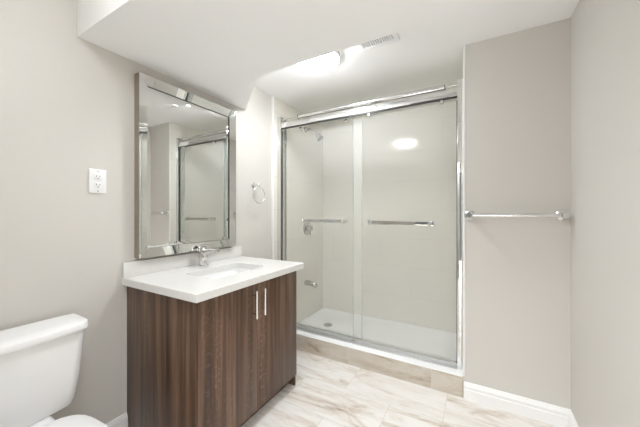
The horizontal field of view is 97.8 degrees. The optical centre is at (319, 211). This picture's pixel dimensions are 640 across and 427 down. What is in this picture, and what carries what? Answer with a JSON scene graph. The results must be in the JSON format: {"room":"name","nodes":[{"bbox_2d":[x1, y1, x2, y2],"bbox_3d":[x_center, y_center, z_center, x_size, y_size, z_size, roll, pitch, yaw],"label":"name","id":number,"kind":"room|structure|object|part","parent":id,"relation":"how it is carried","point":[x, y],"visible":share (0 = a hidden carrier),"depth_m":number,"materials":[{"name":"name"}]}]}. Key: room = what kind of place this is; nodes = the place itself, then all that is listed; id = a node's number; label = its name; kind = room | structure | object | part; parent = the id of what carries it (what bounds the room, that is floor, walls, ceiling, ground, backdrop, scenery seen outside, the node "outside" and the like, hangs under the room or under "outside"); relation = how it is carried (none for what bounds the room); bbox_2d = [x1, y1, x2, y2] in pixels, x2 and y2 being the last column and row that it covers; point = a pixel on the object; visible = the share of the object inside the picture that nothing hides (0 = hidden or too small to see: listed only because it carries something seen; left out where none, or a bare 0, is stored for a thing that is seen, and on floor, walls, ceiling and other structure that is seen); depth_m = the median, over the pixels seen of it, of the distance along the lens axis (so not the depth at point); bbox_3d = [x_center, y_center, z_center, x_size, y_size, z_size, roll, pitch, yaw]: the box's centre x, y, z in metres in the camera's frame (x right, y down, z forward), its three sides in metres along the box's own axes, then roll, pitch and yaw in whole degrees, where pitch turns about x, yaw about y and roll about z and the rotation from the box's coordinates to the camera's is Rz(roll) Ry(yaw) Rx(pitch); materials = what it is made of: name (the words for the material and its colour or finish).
{"room":"bathroom","nodes":[
{"label":"bathroom","id":0,"kind":"room"},
{"bbox_2d":[0,0,270,423],"bbox_3d":[-0.746,0.064,2.176,0.100,2.273,3.188,0,0,29],"label":"wall","id":1,"kind":"structure","parent":0,"point":[67,100],"depth_m":1.33,"materials":[{"name":"grey paint"}]},
{"bbox_2d":[89,168,105,193],"bbox_3d":[-1.119,-0.154,1.404,0.008,0.120,0.074,0,0,29],"label":"wall outlet","id":2,"kind":"object","parent":1,"relation":"attached to","point":[97,177],"visible":1,"depth_m":1.40,"materials":[{"name":"white plastic"}]},
{"bbox_2d":[94,182,101,188],"bbox_3d":[-1.116,-0.133,1.403,0.002,0.033,0.033,0,0,29],"label":"socket","id":3,"kind":"object","parent":2,"relation":"attached to","point":[97,185],"depth_m":1.40,"materials":[{"name":"grey plastic"}]},
{"bbox_2d":[94,173,101,180],"bbox_3d":[-1.116,-0.175,1.403,0.002,0.033,0.033,0,0,29],"label":"socket","id":4,"kind":"object","parent":2,"relation":"attached to","point":[97,176],"depth_m":1.40,"materials":[{"name":"grey plastic"}]},
{"bbox_2d":[105,412,127,426],"bbox_3d":[-1.239,1.147,1.183,0.016,0.107,0.773,0,0,29],"label":"baseboard","id":5,"kind":"structure","parent":1,"relation":"attached to","point":[122,420],"depth_m":1.49,"materials":[{"name":"white paint"}]},
{"bbox_2d":[122,246,241,277],"bbox_3d":[-0.848,0.316,1.872,0.020,0.082,0.857,0,0,29],"label":"backsplash","id":6,"kind":"structure","parent":1,"relation":"attached to","point":[140,267],"depth_m":1.72,"materials":[{"name":"white stone"}]},
{"bbox_2d":[134,72,235,258],"bbox_3d":[-0.841,-0.254,1.854,0.050,1.028,0.707,0,0,29],"label":"wall mirror","id":7,"kind":"object","parent":1,"relation":"attached to","point":[185,142],"visible":1,"depth_m":1.76,"materials":[{"name":"silver mirror"}]},
{"bbox_2d":[147,87,228,247],"bbox_3d":[-0.841,-0.254,1.853,0.007,0.922,0.601,0,0,29],"label":"mirror glass","id":8,"kind":"object","parent":7,"relation":"on","point":[188,139],"depth_m":1.80,"materials":[{"name":"silver mirror"}]},
{"bbox_2d":[251,183,264,203],"bbox_3d":[-0.538,-0.157,2.366,0.076,0.184,0.152,0,0,29],"label":"towel ring","id":9,"kind":"object","parent":1,"relation":"attached to","point":[253,185],"visible":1,"depth_m":2.36,"materials":[{"name":"silver metal"}]},
{"bbox_3d":[-0.540,-0.223,2.368,0.070,0.052,0.052,0,0,29],"label":"wall post","id":10,"kind":"part","parent":9,"relation":"part of","materials":[{"name":"silver metal"}]},
{"bbox_2d":[271,96,273,259],"bbox_3d":[-0.441,-0.005,2.595,0.020,2.136,0.020,0,0,29],"label":"trim","id":11,"kind":"structure","parent":1,"relation":"attached to","point":[272,97],"depth_m":2.59,"materials":[{"name":"white paint"}]},
{"bbox_2d":[274,97,322,321],"bbox_3d":[-0.199,0.064,3.027,0.018,2.273,0.970,0,0,29],"label":"tiled wall","id":12,"kind":"structure","parent":1,"relation":"attached to","point":[304,152],"depth_m":3.02,"materials":[{"name":"white tile"}]},
{"bbox_2d":[303,222,312,234],"bbox_3d":[-0.115,0.184,3.088,0.069,0.156,0.156,0,0,29],"label":"shower valve","id":13,"kind":"object","parent":12,"relation":"attached to","point":[307,228],"visible":0.95,"depth_m":3.06,"materials":[{"name":"silver metal"}]},
{"bbox_2d":[304,280,316,287],"bbox_3d":[-0.096,0.785,3.043,0.145,0.066,0.060,0,0,29],"label":"tub spout","id":14,"kind":"object","parent":12,"relation":"attached to","point":[306,282],"visible":1,"depth_m":3.02,"materials":[{"name":"silver metal"}]},
{"bbox_2d":[304,127,322,140],"bbox_3d":[-0.065,-0.847,3.022,0.220,0.178,0.082,0,0,29],"label":"showerhead","id":15,"kind":"object","parent":12,"relation":"attached to","point":[319,137],"visible":1,"depth_m":2.99,"materials":[{"name":"silver metal"}]},
{"bbox_2d":[77,0,499,109],"bbox_3d":[0.035,-0.955,1.301,2.119,0.235,1.117,0,0,29],"label":"ceiling","id":16,"kind":"structure","parent":0,"point":[219,49],"depth_m":1.29,"materials":[{"name":"white paint"}]},
{"bbox_2d":[241,349,556,426],"bbox_3d":[-0.073,1.240,1.109,2.319,0.080,4.388,0,0,29],"label":"floor","id":17,"kind":"structure","parent":0,"point":[326,392],"depth_m":1.73,"materials":[{"name":"tile"}]},
{"bbox_2d":[0,314,107,426],"bbox_3d":[-0.944,0.836,0.927,0.732,0.728,0.464,0,0,29],"label":"toilet","id":18,"kind":"object","parent":17,"relation":"on","point":[40,362],"visible":1,"depth_m":1.07,"materials":[{"name":"white ceramic"}]},
{"bbox_3d":[-1.183,0.665,1.062,0.182,0.315,0.446,0,0,29],"label":"tank","id":19,"kind":"part","parent":18,"relation":"part of","materials":[{"name":"white ceramic"}]},
{"bbox_3d":[-1.177,0.490,1.058,0.196,0.035,0.464,0,0,29],"label":"tank lid","id":20,"kind":"part","parent":18,"relation":"part of","materials":[{"name":"white ceramic"}]},
{"bbox_3d":[-0.835,0.788,0.866,0.484,0.020,0.336,0,0,29],"label":"seat lid","id":21,"kind":"part","parent":18,"relation":"part of","materials":[{"name":"white plastic"}]},
{"bbox_2d":[127,271,295,426],"bbox_3d":[-0.588,0.797,1.718,0.625,0.805,0.796,0,0,29],"label":"vanity cabinet","id":22,"kind":"object","parent":17,"relation":"on","point":[217,361],"visible":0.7,"depth_m":1.42,"materials":[{"name":"brown wood"}]},
{"bbox_3d":[-0.803,0.797,1.392,0.569,0.805,0.017,0,0,29],"label":"panel","id":23,"kind":"part","parent":22,"relation":"part of","materials":[{"name":"brown wood"}]},
{"bbox_2d":[122,256,303,302],"bbox_3d":[-0.590,0.376,1.726,0.613,0.038,0.857,0,0,29],"label":"countertop","id":24,"kind":"structure","parent":22,"relation":"on","point":[186,283],"depth_m":1.49,"materials":[{"name":"white stone"}]},
{"bbox_2d":[197,244,219,265],"bbox_3d":[-0.729,0.285,1.825,0.170,0.142,0.068,0,0,29],"label":"faucet","id":25,"kind":"object","parent":24,"relation":"on","point":[204,250],"visible":1,"depth_m":1.82,"materials":[{"name":"silver metal"}]},
{"bbox_3d":[-0.746,0.222,1.835,0.127,0.016,0.056,0,0,29],"label":"lever","id":26,"kind":"part","parent":25,"relation":"part of","materials":[{"name":"silver metal"}]},
{"bbox_3d":[-0.712,0.266,1.816,0.132,0.060,0.046,0,0,29],"label":"spout","id":27,"kind":"part","parent":25,"relation":"part of","materials":[{"name":"silver metal"}]},
{"bbox_2d":[200,268,250,277],"bbox_3d":[-0.569,0.466,1.723,0.309,0.142,0.453,0,0,29],"label":"undermount sink","id":28,"kind":"object","parent":24,"relation":"in","point":[229,272],"visible":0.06,"depth_m":1.88,"materials":[{"name":"white ceramic"}]},
{"bbox_3d":[-0.455,0.757,1.408,0.018,0.717,0.385,0,0,29],"label":"door","id":29,"kind":"part","parent":22,"relation":"part of","materials":[{"name":"brown wood"}]},
{"bbox_3d":[-0.355,0.510,1.530,0.036,0.151,0.012,0,0,29],"label":"handle","id":30,"kind":"part","parent":22,"relation":"part of","materials":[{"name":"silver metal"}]},
{"bbox_3d":[-0.321,0.510,1.590,0.036,0.151,0.012,0,0,29],"label":"handle","id":31,"kind":"part","parent":22,"relation":"part of","materials":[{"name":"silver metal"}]},
{"bbox_3d":[-0.264,0.757,1.748,0.018,0.717,0.388,0,0,29],"label":"door","id":32,"kind":"part","parent":22,"relation":"part of","materials":[{"name":"brown wood"}]},
{"bbox_3d":[-0.421,0.797,2.071,0.569,0.805,0.017,0,0,29],"label":"panel","id":33,"kind":"part","parent":22,"relation":"part of","materials":[{"name":"brown wood"}]},
{"bbox_2d":[300,308,456,358],"bbox_3d":[0.533,1.189,2.710,1.567,0.022,0.767,0,0,29],"label":"shower tray","id":34,"kind":"object","parent":17,"relation":"on","point":[434,341],"visible":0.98,"depth_m":2.77,"materials":[{"name":"white plastic"}]},
{"bbox_2d":[296,334,462,397],"bbox_3d":[0.290,1.134,2.276,1.570,0.132,0.213,0,0,29],"label":"shower curb","id":35,"kind":"object","parent":17,"relation":"on","point":[451,384],"visible":0.46,"depth_m":2.05,"materials":[{"name":"tile"}]},
{"bbox_2d":[296,322,462,376],"bbox_3d":[0.290,1.066,2.280,1.568,0.005,0.219,0,0,29],"label":"sill","id":36,"kind":"structure","parent":35,"relation":"on","point":[458,372],"depth_m":2.12,"materials":[{"name":"white plastic"}]},
{"bbox_2d":[254,0,578,123],"bbox_3d":[0.221,-1.113,1.632,2.319,0.080,3.188,0,0,29],"label":"ceiling","id":37,"kind":"structure","parent":0,"point":[427,55],"depth_m":2.01,"materials":[{"name":"white paint"}]},
{"bbox_2d":[297,51,339,71],"bbox_3d":[-0.018,-1.041,1.925,0.312,0.064,0.312,0,0,29],"label":"ceiling light","id":38,"kind":"object","parent":37,"relation":"attached to","point":[327,62],"visible":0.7,"depth_m":1.91,"materials":[{"name":"white glass"}]},
{"bbox_2d":[359,33,399,50],"bbox_3d":[0.332,-1.065,1.678,0.240,0.016,0.238,0,0,29],"label":"ceiling vent","id":39,"kind":"object","parent":37,"relation":"in","point":[394,37],"visible":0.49,"depth_m":1.74,"materials":[{"name":"white plastic"}]},
{"bbox_2d":[463,18,570,408],"bbox_3d":[1.401,0.064,2.108,0.530,2.273,1.000,0,0,29],"label":"wall partition","id":40,"kind":"structure","parent":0,"point":[518,84],"depth_m":1.66,"materials":[{"name":"grey paint"}]},
{"bbox_2d":[277,79,462,369],"bbox_3d":[0.297,0.085,2.292,1.567,1.957,0.108,0,0,29],"label":"shower door frame","id":41,"kind":"object","parent":40,"relation":"attached to","point":[283,124],"visible":0.84,"depth_m":2.14,"materials":[{"name":"silver metal"}]},
{"bbox_3d":[0.283,-0.812,2.267,1.567,0.052,0.018,0,0,29],"label":"rail","id":42,"kind":"part","parent":41,"relation":"part of","materials":[{"name":"silver metal"}]},
{"bbox_2d":[296,100,456,363],"bbox_3d":[0.306,0.112,2.300,1.480,1.879,0.170,0,0,29],"label":"door","id":43,"kind":"structure","parent":41,"relation":"in","point":[370,222],"depth_m":2.13,"materials":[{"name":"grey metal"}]},
{"bbox_3d":[0.785,0.083,1.967,0.036,0.036,0.060,0,0,29],"label":"post","id":44,"kind":"part","parent":43,"relation":"part of","materials":[{"name":"silver metal"}]},
{"bbox_2d":[463,45,464,376],"bbox_3d":[0.931,-0.005,1.802,0.013,2.136,0.011,0,0,29],"label":"trim","id":45,"kind":"structure","parent":40,"relation":"attached to","point":[463,45],"depth_m":1.80,"materials":[{"name":"white paint"}]},
{"bbox_2d":[464,381,570,426],"bbox_3d":[1.154,1.147,1.664,0.526,0.107,0.016,0,0,29],"label":"baseboard","id":46,"kind":"structure","parent":40,"relation":"attached to","point":[558,416],"depth_m":1.65,"materials":[{"name":"white paint"}]},
{"bbox_2d":[464,210,570,220],"bbox_3d":[1.135,0.020,1.635,0.520,0.062,0.087,0,0,29],"label":"towel bar","id":47,"kind":"object","parent":40,"relation":"attached to","point":[562,215],"visible":1,"depth_m":1.59,"materials":[{"name":"silver metal"}]},
{"bbox_3d":[0.935,0.020,1.747,0.062,0.062,0.087,0,0,29],"label":"post","id":48,"kind":"part","parent":47,"relation":"part of","materials":[{"name":"silver metal"}]},
{"bbox_3d":[1.334,0.020,1.522,0.062,0.062,0.087,0,0,29],"label":"post","id":49,"kind":"part","parent":47,"relation":"part of","materials":[{"name":"silver metal"}]},
{"bbox_2d":[571,0,639,426],"bbox_3d":[1.188,0.064,1.087,0.100,2.273,3.188,0,0,29],"label":"wall","id":50,"kind":"structure","parent":0,"point":[605,34],"depth_m":1.14,"materials":[{"name":"grey paint"}]},
{"bbox_2d":[568,411,578,426],"bbox_3d":[0.888,1.147,0.673,0.016,0.107,1.972,0,0,29],"label":"baseboard","id":51,"kind":"structure","parent":50,"relation":"attached to","point":[572,422],"depth_m":1.49,"materials":[{"name":"white paint"}]},
{"bbox_3d":[0.979,0.064,2.977,2.119,2.273,0.100,0,0,29],"label":"wall","id":52,"kind":"structure","parent":0,"visible":0},
{"bbox_2d":[323,101,456,332],"bbox_3d":[0.727,0.064,3.051,1.571,2.273,0.018,0,0,29],"label":"tiled wall","id":53,"kind":"structure","parent":52,"relation":"attached to","point":[399,165],"depth_m":3.01,"materials":[{"name":"white tile"}]}
]}

